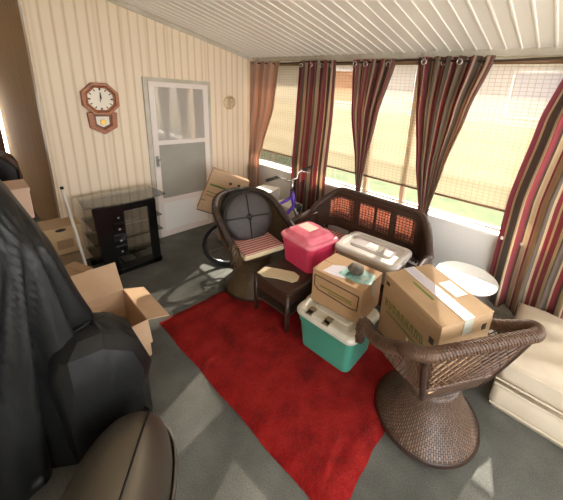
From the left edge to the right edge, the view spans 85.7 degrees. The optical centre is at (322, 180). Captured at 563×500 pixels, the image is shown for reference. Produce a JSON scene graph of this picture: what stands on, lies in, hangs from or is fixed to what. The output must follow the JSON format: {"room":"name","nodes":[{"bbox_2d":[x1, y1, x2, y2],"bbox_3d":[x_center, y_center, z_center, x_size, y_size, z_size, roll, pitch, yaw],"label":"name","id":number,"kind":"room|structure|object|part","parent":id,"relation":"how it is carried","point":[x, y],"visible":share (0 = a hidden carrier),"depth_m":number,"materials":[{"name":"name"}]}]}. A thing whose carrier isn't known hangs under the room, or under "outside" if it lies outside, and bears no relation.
{"room":"sunroom","nodes":[
{"label":"sunroom","id":0,"kind":"room"},
{"bbox_2d":[0,0,58,220],"bbox_3d":[-3.939,-0.907,3.902,3.580,2.776,0.100,16,20,37],"label":"wall","id":1,"kind":"structure","parent":0,"point":[19,112],"depth_m":3.33,"materials":[{"name":"brown paint"}]},
{"bbox_2d":[17,0,251,258],"bbox_3d":[-1.791,-0.684,3.642,0.120,2.776,2.390,16,20,37],"label":"wall","id":2,"kind":"structure","parent":0,"point":[71,45],"depth_m":3.05,"materials":[{"name":"beige wood"}]},
{"bbox_2d":[80,82,119,133],"bbox_3d":[-2.190,-0.707,2.983,0.055,0.496,0.305,16,20,37],"label":"wall clock","id":3,"kind":"object","parent":2,"relation":"attached to","point":[101,102],"visible":1,"depth_m":2.97,"materials":[{"name":"brown wood"}]},
{"bbox_3d":[-2.208,-0.588,3.025,0.006,0.105,0.110,16,20,37],"label":"pendulum pane","id":4,"kind":"part","parent":3,"relation":"part of","materials":[{"name":"beige"}]},
{"bbox_2d":[141,76,214,237],"bbox_3d":[-1.703,-0.249,3.726,0.107,1.904,0.780,16,20,37],"label":"door","id":5,"kind":"structure","parent":2,"relation":"in","point":[177,115],"depth_m":3.68,"materials":[{"name":"beige wood"}]},
{"bbox_3d":[-1.878,-0.218,3.479,0.063,0.120,0.065,16,20,37],"label":"handle","id":6,"kind":"part","parent":5,"relation":"part of","materials":[{"name":"silver metal"}]},
{"bbox_3d":[-1.691,-0.791,3.592,0.008,0.620,0.590,16,20,37],"label":"glass pane","id":7,"kind":"part","parent":5,"relation":"part of","materials":[{"name":"beige"}]},
{"bbox_3d":[-1.773,0.418,3.937,0.012,0.400,0.590,16,20,37],"label":"kick panel","id":8,"kind":"part","parent":5,"relation":"part of","materials":[{"name":"white paint"}]},
{"bbox_2d":[106,0,252,60],"bbox_3d":[-1.683,-1.704,3.278,0.021,0.506,2.330,16,20,37],"label":"trim","id":9,"kind":"structure","parent":2,"relation":"attached to","point":[119,3],"depth_m":3.33,"materials":[{"name":"beige wood"}]},
{"bbox_2d":[224,96,234,108],"bbox_3d":[-1.254,-1.051,4.061,0.012,0.182,0.182,16,20,37],"label":"wall ornament","id":10,"kind":"object","parent":2,"relation":"attached to","point":[229,99],"visible":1,"depth_m":4.06,"materials":[{"name":"beige metal"}]},
{"bbox_2d":[250,53,562,63],"bbox_3d":[0.695,-1.145,2.822,4.303,0.092,0.096,16,20,37],"label":"curtain rod","id":11,"kind":"object","parent":2,"relation":"attached to","point":[422,54],"visible":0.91,"depth_m":2.53,"materials":[{"name":"brown"}]},
{"bbox_2d":[248,61,278,187],"bbox_3d":[-0.823,-0.686,4.181,0.645,1.810,0.075,16,20,35],"label":"curtain","id":12,"kind":"object","parent":11,"relation":"hanging from","point":[263,77],"visible":0.97,"depth_m":4.12,"materials":[{"name":"brown fabric"}]},
{"bbox_2d":[290,60,336,212],"bbox_3d":[-0.166,-0.324,3.696,0.648,2.150,0.106,16,20,36],"label":"curtain","id":13,"kind":"object","parent":11,"relation":"hanging from","point":[316,80],"visible":0.77,"depth_m":3.57,"materials":[{"name":"multicoloured fabric"}]},
{"bbox_2d":[348,58,396,233],"bbox_3d":[0.434,-0.263,3.189,0.487,1.910,0.094,16,20,35],"label":"curtain","id":14,"kind":"object","parent":11,"relation":"hanging from","point":[370,82],"visible":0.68,"depth_m":3.06,"materials":[{"name":"multicoloured fabric"}]},
{"bbox_2d":[408,55,496,262],"bbox_3d":[1.019,-0.095,2.724,0.615,1.920,0.105,16,20,35],"label":"curtain","id":15,"kind":"object","parent":11,"relation":"hanging from","point":[446,91],"visible":0.77,"depth_m":2.61,"materials":[{"name":"multicoloured fabric"}]},
{"bbox_2d":[488,78,562,318],"bbox_3d":[1.852,0.194,2.079,0.979,1.990,0.137,16,20,37],"label":"curtain","id":16,"kind":"object","parent":11,"relation":"hanging from","point":[530,274],"visible":0.9,"depth_m":2.30,"materials":[{"name":"multicoloured fabric"}]},
{"bbox_2d":[252,47,562,61],"bbox_3d":[1.413,-1.010,2.342,6.200,0.098,0.135,16,20,37],"label":"trim","id":17,"kind":"structure","parent":2,"relation":"attached to","point":[552,51],"depth_m":2.63,"materials":[{"name":"beige wood"}]},
{"bbox_2d":[262,62,298,157],"bbox_3d":[-0.547,-0.927,3.991,1.182,1.196,0.040,16,20,37],"label":"window shade","id":18,"kind":"object","parent":17,"relation":"hanging from","point":[279,137],"visible":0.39,"depth_m":3.96,"materials":[{"name":"white fabric"}]},
{"bbox_3d":[-0.586,-0.364,4.152,1.182,0.021,0.022,16,20,37],"label":"rail","id":19,"kind":"part","parent":18,"relation":"part of","materials":[{"name":"brown"}]},
{"bbox_2d":[363,61,417,184],"bbox_3d":[0.661,-0.571,3.037,0.442,1.196,0.040,16,20,37],"label":"window shade","id":20,"kind":"object","parent":17,"relation":"hanging from","point":[385,157],"visible":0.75,"depth_m":3.01,"materials":[{"name":"white fabric"}]},
{"bbox_3d":[0.622,-0.007,3.198,0.442,0.021,0.022,16,20,37],"label":"rail","id":21,"kind":"part","parent":20,"relation":"part of","materials":[{"name":"brown"}]},
{"bbox_2d":[257,184,279,199],"bbox_3d":[-0.769,0.402,4.049,0.262,0.603,0.300,10,17,21],"label":"cardboard box","id":22,"kind":"object","parent":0,"point":[275,191],"visible":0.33,"depth_m":4.00,"materials":[{"name":"brown cardboard"}]},
{"bbox_2d":[29,209,562,499],"bbox_3d":[-1.484,1.107,2.696,10.100,0.100,3.900,16,20,37],"label":"floor","id":23,"kind":"structure","parent":0,"point":[220,457],"depth_m":1.66,"materials":[{"name":"carpet"}]},
{"bbox_2d":[59,250,83,265],"bbox_3d":[-2.551,0.788,2.964,0.302,0.223,0.280,16,20,37],"label":"cardboard box","id":24,"kind":"object","parent":23,"relation":"on","point":[67,258],"visible":0.23,"depth_m":2.89,"materials":[{"name":"brown cardboard"}]},
{"bbox_2d":[37,216,83,254],"bbox_3d":[-2.520,0.536,2.907,0.283,0.275,0.280,16,20,37],"label":"file box","id":25,"kind":"object","parent":24,"relation":"on","point":[59,231],"visible":0.73,"depth_m":2.83,"materials":[{"name":"brown cardboard"}]},
{"bbox_3d":[-2.514,0.428,2.877,0.280,0.050,0.280,16,20,37],"label":"box lid","id":26,"kind":"part","parent":25,"relation":"part of","materials":[{"name":"brown cardboard"}]},
{"bbox_2d":[60,186,87,265],"bbox_3d":[-2.232,0.517,2.736,0.287,0.917,0.026,12,18,26],"label":"pole","id":27,"kind":"object","parent":23,"relation":"on","point":[62,187],"visible":0.83,"depth_m":2.71,"materials":[{"name":"white metal"}]},
{"bbox_2d":[0,179,151,499],"bbox_3d":[-1.494,0.537,1.225,0.682,1.800,1.203,16,20,37],"label":"jacket","id":28,"kind":"object","parent":23,"relation":"on","point":[69,371],"visible":0.99,"depth_m":1.32,"materials":[{"name":"black leather"}]},
{"bbox_2d":[0,179,93,499],"bbox_3d":[-1.565,0.549,1.166,0.651,1.800,1.021,16,20,37],"label":"drape","id":29,"kind":"object","parent":28,"relation":"hanging from","point":[47,326],"depth_m":1.30,"materials":[{"name":"black fabric"}]},
{"bbox_2d":[48,312,151,462],"bbox_3d":[-1.167,1.020,1.588,0.404,0.703,0.404,16,20,37],"label":"drape","id":30,"kind":"object","parent":28,"relation":"hanging from","point":[98,373],"depth_m":1.43,"materials":[{"name":"black fabric"}]},
{"bbox_2d":[60,406,177,499],"bbox_3d":[-0.825,1.316,1.157,0.431,0.430,0.886,0,16,-14],"label":"case","id":31,"kind":"object","parent":23,"relation":"on","point":[135,457],"visible":1,"depth_m":1.21,"materials":[{"name":"brown leather"}]},
{"bbox_2d":[70,262,168,355],"bbox_3d":[-1.447,0.956,2.162,0.635,0.487,0.445,16,20,37],"label":"open cardboard box","id":32,"kind":"object","parent":23,"relation":"on","point":[101,288],"visible":0.43,"depth_m":2.23,"materials":[{"name":"brown cardboard"}]},
{"bbox_2d":[77,185,165,274],"bbox_3d":[-2.027,0.512,3.107,0.445,0.742,0.700,16,20,37],"label":"display cabinet","id":33,"kind":"object","parent":23,"relation":"on","point":[122,223],"visible":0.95,"depth_m":3.00,"materials":[{"name":"black paint"}]},
{"bbox_3d":[-2.031,0.599,2.836,0.035,0.725,0.160,16,20,37],"label":"post","id":34,"kind":"part","parent":33,"relation":"part of","materials":[{"name":"black paint"}]},
{"bbox_3d":[-1.984,0.361,2.869,0.012,0.105,0.155,16,20,37],"label":"drawer","id":35,"kind":"part","parent":33,"relation":"part of","materials":[{"name":"black paint"}]},
{"bbox_3d":[-2.216,0.801,3.294,0.060,0.055,0.520,16,20,37],"label":"rail","id":36,"kind":"part","parent":33,"relation":"part of","materials":[{"name":"black paint"}]},
{"bbox_3d":[-1.992,0.476,2.901,0.012,0.105,0.155,16,20,37],"label":"drawer","id":37,"kind":"part","parent":33,"relation":"part of","materials":[{"name":"black paint"}]},
{"bbox_3d":[-2.000,0.591,2.934,0.012,0.105,0.155,16,20,37],"label":"drawer","id":38,"kind":"part","parent":33,"relation":"part of","materials":[{"name":"black paint"}]},
{"bbox_3d":[-2.003,0.161,3.006,0.445,0.010,0.700,16,20,37],"label":"glass","id":39,"kind":"part","parent":33,"relation":"part of","materials":[{"name":"white"}]},
{"bbox_2d":[81,206,161,231],"bbox_3d":[-2.041,0.366,3.072,0.400,0.008,0.600,16,20,37],"label":"glass shelf","id":40,"kind":"object","parent":33,"relation":"attached to","point":[137,214],"depth_m":3.03,"materials":[{"name":"clear glass"}]},
{"bbox_3d":[-2.008,0.706,2.967,0.012,0.105,0.155,16,20,37],"label":"drawer","id":41,"kind":"part","parent":33,"relation":"part of","materials":[{"name":"black paint"}]},
{"bbox_2d":[84,218,162,246],"bbox_3d":[-2.051,0.520,3.116,0.400,0.008,0.600,16,20,37],"label":"glass shelf","id":42,"kind":"object","parent":33,"relation":"attached to","point":[140,227],"depth_m":3.09,"materials":[{"name":"clear glass"}]},
{"bbox_3d":[-1.889,0.252,2.890,0.050,0.070,0.520,16,20,37],"label":"rail","id":43,"kind":"part","parent":33,"relation":"part of","materials":[{"name":"black paint"}]},
{"bbox_2d":[86,232,163,262],"bbox_3d":[-2.062,0.673,3.160,0.400,0.008,0.600,16,20,37],"label":"glass shelf","id":44,"kind":"object","parent":33,"relation":"attached to","point":[139,242],"depth_m":3.12,"materials":[{"name":"clear glass"}]},
{"bbox_3d":[-1.944,0.871,3.118,0.120,0.055,0.500,16,20,37],"label":"rail","id":45,"kind":"part","parent":33,"relation":"part of","materials":[{"name":"black paint"}]},
{"bbox_3d":[-1.763,0.528,3.148,0.035,0.725,0.085,16,20,37],"label":"post","id":46,"kind":"part","parent":33,"relation":"part of","materials":[{"name":"black paint"}]},
{"bbox_2d":[217,229,221,240],"bbox_3d":[-1.164,0.610,3.793,0.242,0.293,0.220,16,20,37],"label":"cardboard box","id":47,"kind":"object","parent":23,"relation":"on","point":[218,232],"visible":0.08,"depth_m":3.78,"materials":[{"name":"brown cardboard"}]},
{"bbox_2d":[197,167,249,213],"bbox_3d":[-1.203,0.164,3.656,0.616,0.664,0.267,-1,17,-17],"label":"cardboard box","id":48,"kind":"object","parent":47,"relation":"on","point":[219,180],"visible":0.69,"depth_m":3.52,"materials":[{"name":"brown cardboard"}]},
{"bbox_2d":[202,166,324,265],"bbox_3d":[-0.590,0.390,3.279,1.342,1.073,0.303,-6,19,-31],"label":"bicycle","id":49,"kind":"object","parent":23,"relation":"on","point":[296,208],"visible":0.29,"depth_m":3.22,"materials":[{"name":"painted metal"},{"name":"chrome"},{"name":"rubber"}]},
{"bbox_3d":[-0.644,0.405,3.254,0.734,0.557,0.118,-2,17,-21],"label":"frame","id":50,"kind":"part","parent":49,"relation":"part of","materials":[{"name":"purple metal"}]},
{"bbox_3d":[-0.328,0.072,3.275,0.026,0.160,0.026,-5,18,-27],"label":"stem","id":51,"kind":"part","parent":49,"relation":"part of","materials":[{"name":"grey metal"}]},
{"bbox_2d":[159,290,400,499],"bbox_3d":[-0.266,1.237,2.296,1.793,0.028,1.149,16,20,37],"label":"rug","id":52,"kind":"object","parent":23,"relation":"on","point":[319,421],"visible":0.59,"depth_m":1.94,"materials":[{"name":"red carpet"}]},
{"bbox_2d":[211,187,294,300],"bbox_3d":[-0.689,0.571,2.888,0.685,0.864,0.728,-9,21,-39],"label":"wicker armchair","id":53,"kind":"object","parent":52,"relation":"on","point":[239,284],"visible":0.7,"depth_m":2.75,"materials":[{"name":"brown wicker"}]},
{"bbox_3d":[-0.721,0.640,2.504,0.136,0.227,0.081,-9,21,-39],"label":"arm","id":54,"kind":"part","parent":53,"relation":"part of","materials":[{"name":"brown wicker"}]},
{"bbox_3d":[-0.669,0.668,2.883,0.498,0.115,0.424,-9,21,-39],"label":"seat","id":55,"kind":"part","parent":53,"relation":"part of","materials":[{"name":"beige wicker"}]},
{"bbox_2d":[232,232,283,260],"bbox_3d":[-0.620,0.594,2.795,0.400,0.060,0.380,-9,21,-39],"label":"seat cushion","id":56,"kind":"object","parent":53,"relation":"on","point":[250,249],"visible":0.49,"depth_m":2.71,"materials":[{"name":"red fabric"}]},
{"bbox_2d":[220,189,257,218],"bbox_3d":[-0.758,0.323,2.932,0.480,0.442,0.202,-6,19,-32],"label":"round cushion","id":57,"kind":"object","parent":56,"relation":"on","point":[233,193],"visible":0.12,"depth_m":2.86,"materials":[{"name":"black fabric"}]},
{"bbox_2d":[223,192,271,240],"bbox_3d":[-0.703,0.348,2.856,0.480,0.442,0.219,-6,19,-32],"label":"round cushion","id":58,"kind":"object","parent":56,"relation":"on","point":[247,215],"visible":0.94,"depth_m":2.81,"materials":[{"name":"black fabric"}]},
{"bbox_2d":[253,256,312,331],"bbox_3d":[-0.249,0.933,2.654,0.430,0.360,0.580,16,20,37],"label":"wicker coffee table","id":59,"kind":"object","parent":52,"relation":"on","point":[283,296],"visible":0.48,"depth_m":2.45,"materials":[{"name":"brown wicker"}]},
{"bbox_3d":[-0.565,0.954,2.576,0.038,0.320,0.040,16,20,37],"label":"leg","id":60,"kind":"part","parent":59,"relation":"part of","materials":[{"name":"brown wicker"}]},
{"bbox_2d":[258,267,298,282],"bbox_3d":[-0.360,0.779,2.493,0.347,0.006,0.139,8,16,13],"label":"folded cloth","id":61,"kind":"object","parent":59,"relation":"on","point":[276,273],"visible":1,"depth_m":2.48,"materials":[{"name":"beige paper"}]},
{"bbox_2d":[258,291,311,315],"bbox_3d":[-0.253,0.990,2.671,0.370,0.015,0.520,16,20,37],"label":"shelf","id":62,"kind":"object","parent":59,"relation":"attached to","point":[263,295],"depth_m":2.50,"materials":[{"name":"wicker"}]},
{"bbox_3d":[-0.275,1.040,2.346,0.038,0.320,0.040,16,20,37],"label":"leg","id":63,"kind":"part","parent":59,"relation":"part of","materials":[{"name":"brown wood"}]},
{"bbox_2d":[281,221,337,273],"bbox_3d":[-0.121,0.572,2.690,0.365,0.326,0.436,-12,22,-43],"label":"storage bin","id":64,"kind":"object","parent":59,"relation":"on","point":[308,244],"visible":0.97,"depth_m":2.56,"materials":[{"name":"pink plastic"}]},
{"bbox_3d":[-0.113,0.463,2.658,0.365,0.095,0.425,-12,22,-43],"label":"lid","id":65,"kind":"part","parent":64,"relation":"part of","materials":[{"name":"pink plastic"}]},
{"bbox_2d":[297,293,379,371],"bbox_3d":[0.107,1.093,2.245,0.526,0.325,0.406,16,20,36],"label":"storage bin","id":66,"kind":"object","parent":52,"relation":"on","point":[327,333],"visible":0.57,"depth_m":2.10,"materials":[{"name":"teal plastic"}]},
{"bbox_3d":[0.116,0.961,2.207,0.516,0.050,0.406,16,20,36],"label":"lid","id":67,"kind":"part","parent":66,"relation":"part of","materials":[{"name":"plastic"}]},
{"bbox_2d":[311,253,382,323],"bbox_3d":[0.177,0.788,2.235,0.418,0.268,0.297,15,19,34],"label":"cardboard box","id":68,"kind":"object","parent":66,"relation":"on","point":[349,299],"visible":0.91,"depth_m":2.12,"materials":[{"name":"brown cardboard"}]},
{"bbox_2d":[323,265,346,278],"bbox_3d":[0.119,0.657,2.190,0.190,0.004,0.155,12,18,26],"label":"sheet","id":69,"kind":"object","parent":68,"relation":"on","point":[334,269],"visible":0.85,"depth_m":2.18,"materials":[{"name":"grey paper"}]},
{"bbox_2d":[338,266,375,285],"bbox_3d":[0.255,0.677,2.145,0.250,0.005,0.170,14,19,32],"label":"wrapper","id":70,"kind":"object","parent":68,"relation":"on","point":[367,278],"visible":0.8,"depth_m":2.12,"materials":[{"name":"green plastic"}]},
{"bbox_2d":[348,262,363,275],"bbox_3d":[0.241,0.632,2.150,0.125,0.081,0.107,16,20,37],"label":"pebble","id":71,"kind":"object","parent":70,"relation":"on","point":[355,268],"visible":1,"depth_m":2.12,"materials":[{"name":"grey stone"}]},
{"bbox_2d":[355,316,546,468],"bbox_3d":[0.654,1.028,1.726,0.805,0.804,0.614,-1,17,-16],"label":"wicker armchair","id":72,"kind":"object","parent":52,"relation":"on","point":[439,429],"visible":0.94,"depth_m":1.58,"materials":[{"name":"brown wicker"}]},
{"bbox_3d":[0.332,0.949,1.825,0.276,0.196,0.064,9,17,18],"label":"arm","id":73,"kind":"part","parent":72,"relation":"part of","materials":[{"name":"brown wicker"}]},
{"bbox_2d":[378,264,493,393],"bbox_3d":[0.610,0.801,1.713,0.347,0.412,0.465,-3,17,-23],"label":"cardboard box","id":74,"kind":"object","parent":72,"relation":"on","point":[421,305],"visible":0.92,"depth_m":1.59,"materials":[{"name":"brown cardboard"}]},
{"bbox_2d":[278,198,301,218],"bbox_3d":[-0.450,0.527,3.870,0.220,0.503,0.302,-12,22,-43],"label":"cardboard box","id":75,"kind":"object","parent":23,"relation":"on","point":[287,205],"visible":0.24,"depth_m":3.71,"materials":[{"name":"cardboard"}]},
{"bbox_2d":[291,187,433,305],"bbox_3d":[0.337,0.649,2.876,1.377,0.919,0.604,16,20,37],"label":"wicker loveseat","id":76,"kind":"object","parent":23,"relation":"on","point":[421,248],"visible":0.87,"depth_m":2.97,"materials":[{"name":"wicker"}]},
{"bbox_3d":[-0.188,0.507,3.227,0.014,0.250,0.440,16,20,37],"label":"arm panel","id":77,"kind":"part","parent":76,"relation":"part of","materials":[{"name":"wicker"}]},
{"bbox_2d":[325,227,344,253],"bbox_3d":[0.270,0.675,2.966,0.900,0.060,0.360,16,20,37],"label":"seat pad","id":78,"kind":"object","parent":76,"relation":"on","point":[339,235],"visible":0.09,"depth_m":3.18,"materials":[{"name":"fabric"}]},
{"bbox_2d":[335,231,411,284],"bbox_3d":[0.426,0.656,2.581,0.596,0.206,0.390,15,19,34],"label":"storage bin","id":79,"kind":"object","parent":78,"relation":"on","point":[383,256],"visible":0.88,"depth_m":2.49,"materials":[{"name":"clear plastic"}]},
{"bbox_3d":[0.433,0.562,2.554,0.360,0.004,0.150,15,19,34],"label":"lid","id":80,"kind":"part","parent":79,"relation":"part of","materials":[{"name":"grey plastic"}]},
{"bbox_3d":[0.220,0.303,3.249,0.286,0.288,0.036,13,18,29],"label":"cane panel","id":81,"kind":"part","parent":76,"relation":"part of","materials":[{"name":"orange wicker"}]},
{"bbox_3d":[0.361,0.386,2.808,1.377,0.373,0.586,16,20,37],"label":"rail","id":82,"kind":"part","parent":76,"relation":"part of","materials":[{"name":"wicker"}]},
{"bbox_3d":[0.455,0.362,3.071,0.175,0.272,0.006,16,20,37],"label":"cane panel","id":83,"kind":"part","parent":76,"relation":"part of","materials":[{"name":"orange wicker"}]},
{"bbox_3d":[0.463,0.566,3.004,1.216,0.106,0.151,16,20,37],"label":"rail","id":84,"kind":"part","parent":76,"relation":"part of","materials":[{"name":"wicker"}]},
{"bbox_3d":[0.598,0.404,2.957,0.150,0.272,0.006,16,20,37],"label":"cane panel","id":85,"kind":"part","parent":76,"relation":"part of","materials":[{"name":"orange wicker"}]},
{"bbox_3d":[0.330,0.754,2.906,1.200,0.050,0.540,16,20,37],"label":"seat","id":86,"kind":"part","parent":76,"relation":"part of","materials":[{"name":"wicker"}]},
{"bbox_3d":[0.778,0.458,2.816,0.200,0.274,0.006,16,20,37],"label":"cane panel","id":87,"kind":"part","parent":76,"relation":"part of","materials":[{"name":"orange wicker"}]},
{"bbox_2d":[436,261,498,296],"bbox_3d":[1.111,1.018,2.437,0.450,0.556,0.450,16,20,37],"label":"side table","id":88,"kind":"object","parent":23,"relation":"on","point":[475,280],"visible":0.58,"depth_m":2.36,"materials":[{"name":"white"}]},
{"bbox_2d":[482,330,496,358],"bbox_3d":[1.131,1.204,2.201,0.200,0.330,0.260,16,20,37],"label":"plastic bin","id":89,"kind":"object","parent":23,"relation":"on","point":[490,331],"visible":0.02,"depth_m":2.11,"materials":[{"name":"grey plastic"}]},
{"bbox_2d":[489,303,562,448],"bbox_3d":[2.024,1.384,1.610,1.846,0.429,0.759,16,20,37],"label":"mattress","id":90,"kind":"object","parent":23,"relation":"on","point":[529,390],"visible":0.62,"depth_m":1.80,"materials":[{"name":"beige fabric"}]},
{"bbox_3d":[-2.073,0.951,2.471,0.422,0.243,0.300,13,18,29],"label":"cardboard box","id":91,"kind":"object","parent":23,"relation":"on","visible":0},
{"bbox_2d":[64,261,92,275],"bbox_3d":[-2.029,0.773,2.460,0.222,0.103,0.160,9,17,18],"label":"cardboard box","id":92,"kind":"object","parent":91,"relation":"on","point":[74,268],"visible":0.39,"depth_m":2.46,"materials":[{"name":"brown cardboard"}]},
{"bbox_3d":[-2.395,0.696,2.168,0.360,0.858,0.420,16,20,37],"label":"footlocker","id":93,"kind":"object","parent":23,"relation":"on","visible":0},
{"bbox_2d":[2,179,34,217],"bbox_3d":[-2.228,0.147,2.140,0.270,0.230,0.210,16,20,37],"label":"box","id":94,"kind":"object","parent":93,"relation":"on","point":[19,188],"visible":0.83,"depth_m":2.11,"materials":[{"name":"beige cardboard"}]},
{"bbox_2d":[0,150,23,180],"bbox_3d":[-2.764,0.326,2.671,0.380,1.241,0.244,16,20,37],"label":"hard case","id":95,"kind":"object","parent":94,"relation":"on","point":[10,169],"visible":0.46,"depth_m":2.48,"materials":[{"name":"black plastic"}]},
{"bbox_3d":[-2.221,0.051,2.113,0.270,0.030,0.210,16,20,37],"label":"box lid","id":96,"kind":"part","parent":94,"relation":"part of","materials":[{"name":"beige cardboard"}]},
{"bbox_2d":[119,0,562,65],"bbox_3d":[-1.116,-1.494,1.957,10.180,0.956,4.350,16,20,37],"label":"ceiling","id":97,"kind":"structure","parent":0,"point":[252,28],"depth_m":2.38,"materials":[{"name":"white paint"}]},
{"bbox_2d":[259,165,514,316],"bbox_3d":[1.319,0.784,2.894,6.200,0.780,0.100,16,20,37],"label":"wall","id":98,"kind":"structure","parent":0,"point":[451,242],"depth_m":2.87,"materials":[{"name":"white paint"}]},
{"bbox_2d":[259,150,291,169],"bbox_3d":[-0.492,-0.855,4.087,1.146,1.410,0.025,16,20,37],"label":"window","id":99,"kind":"structure","parent":98,"relation":"in","point":[268,157],"depth_m":4.37,"materials":[{"name":"clear glass"}]},
{"bbox_3d":[-0.492,-0.854,4.087,1.146,1.408,0.025,16,20,37],"label":"frame","id":100,"kind":"part","parent":99,"relation":"part of","materials":[{"name":"white paint"}]},
{"bbox_2d":[326,61,361,190],"bbox_3d":[0.253,-0.635,3.498,0.716,1.410,0.025,16,20,37],"label":"window","id":101,"kind":"structure","parent":98,"relation":"in","point":[337,61],"depth_m":3.65,"materials":[{"name":"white glass"}]},
{"bbox_2d":[327,61,354,173],"bbox_3d":[0.198,-0.707,3.402,0.752,1.196,0.040,16,20,37],"label":"window shade","id":102,"kind":"object","parent":101,"relation":"attached to","point":[341,156],"visible":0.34,"depth_m":3.39,"materials":[{"name":"white fabric"}]},
{"bbox_3d":[0.159,-0.144,3.563,0.752,0.021,0.022,16,20,37],"label":"rail","id":103,"kind":"part","parent":102,"relation":"part of","materials":[{"name":"brown"}]},
{"bbox_2d":[362,176,369,191],"bbox_3d":[0.537,-0.547,3.261,0.045,1.410,0.070,16,20,37],"label":"trim","id":104,"kind":"structure","parent":98,"relation":"attached to","point":[365,187],"depth_m":3.41,"materials":[{"name":"beige"}]},
{"bbox_2d":[367,190,397,200],"bbox_3d":[0.716,-0.498,3.133,0.406,1.410,0.025,16,20,37],"label":"window","id":105,"kind":"structure","parent":98,"relation":"in","point":[368,191],"depth_m":3.31,"materials":[{"name":"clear glass"}]},
{"bbox_2d":[259,161,522,245],"bbox_3d":[1.333,0.399,2.768,6.200,0.030,0.200,16,20,37],"label":"trim","id":106,"kind":"structure","parent":98,"relation":"on","point":[491,232],"depth_m":2.85,"materials":[{"name":"white paint"}]},
{"bbox_2d":[398,66,417,202],"bbox_3d":[0.881,-0.446,2.990,0.045,1.410,0.070,16,20,37],"label":"trim","id":107,"kind":"structure","parent":98,"relation":"attached to","point":[402,192],"depth_m":3.13,"materials":[{"name":"beige wood"}]},
{"bbox_2d":[403,58,520,230],"bbox_3d":[1.403,-0.295,2.589,1.306,1.410,0.025,16,20,37],"label":"window","id":108,"kind":"structure","parent":98,"relation":"in","point":[406,202],"depth_m":2.80,"materials":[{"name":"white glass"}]},
{"bbox_2d":[400,59,562,211],"bbox_3d":[1.349,-0.368,2.493,1.342,1.196,0.040,16,20,37],"label":"window shade","id":109,"kind":"object","parent":108,"relation":"attached to","point":[482,166],"visible":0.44,"depth_m":2.45,"materials":[{"name":"white fabric"}]},
{"bbox_3d":[1.310,0.196,2.654,1.342,0.021,0.022,16,20,37],"label":"rail","id":110,"kind":"part","parent":109,"relation":"part of","materials":[{"name":"brown"}]},
{"bbox_2d":[487,305,514,318],"bbox_3d":[1.257,1.121,2.941,6.200,0.100,0.020,16,20,37],"label":"baseboard","id":111,"kind":"structure","parent":98,"relation":"attached to","point":[497,314],"depth_m":2.67,"materials":[{"name":"white paint"}]},
{"bbox_3d":[-5.874,-1.288,4.358,0.100,3.000,1.570,16,20,37],"label":"wall","id":112,"kind":"structure","parent":0,"visible":0},
{"bbox_2d":[0,127,5,151],"bbox_3d":[-5.404,-0.959,4.959,0.050,2.100,0.100,16,20,37],"label":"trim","id":113,"kind":"structure","parent":112,"relation":"attached to","point":[2,146],"depth_m":5.06,"materials":[{"name":"wood"}]},
{"label":"outside","id":114,"kind":"structure","parent":0,"visible":0},
{"bbox_2d":[326,167,503,227],"bbox_3d":[10.203,-1.250,15.199,60.000,0.100,30.000,16,20,37],"label":"ground","id":115,"kind":"structure","parent":114,"point":[481,214],"depth_m":7.11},
{"bbox_2d":[403,70,416,162],"bbox_3d":[5.287,-2.445,10.187,26.600,4.305,4.000,16,20,37],"label":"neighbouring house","id":116,"kind":"structure","parent":115,"relation":"on","point":[416,70],"depth_m":10.16,"materials":[{"name":"beige"}]}
]}

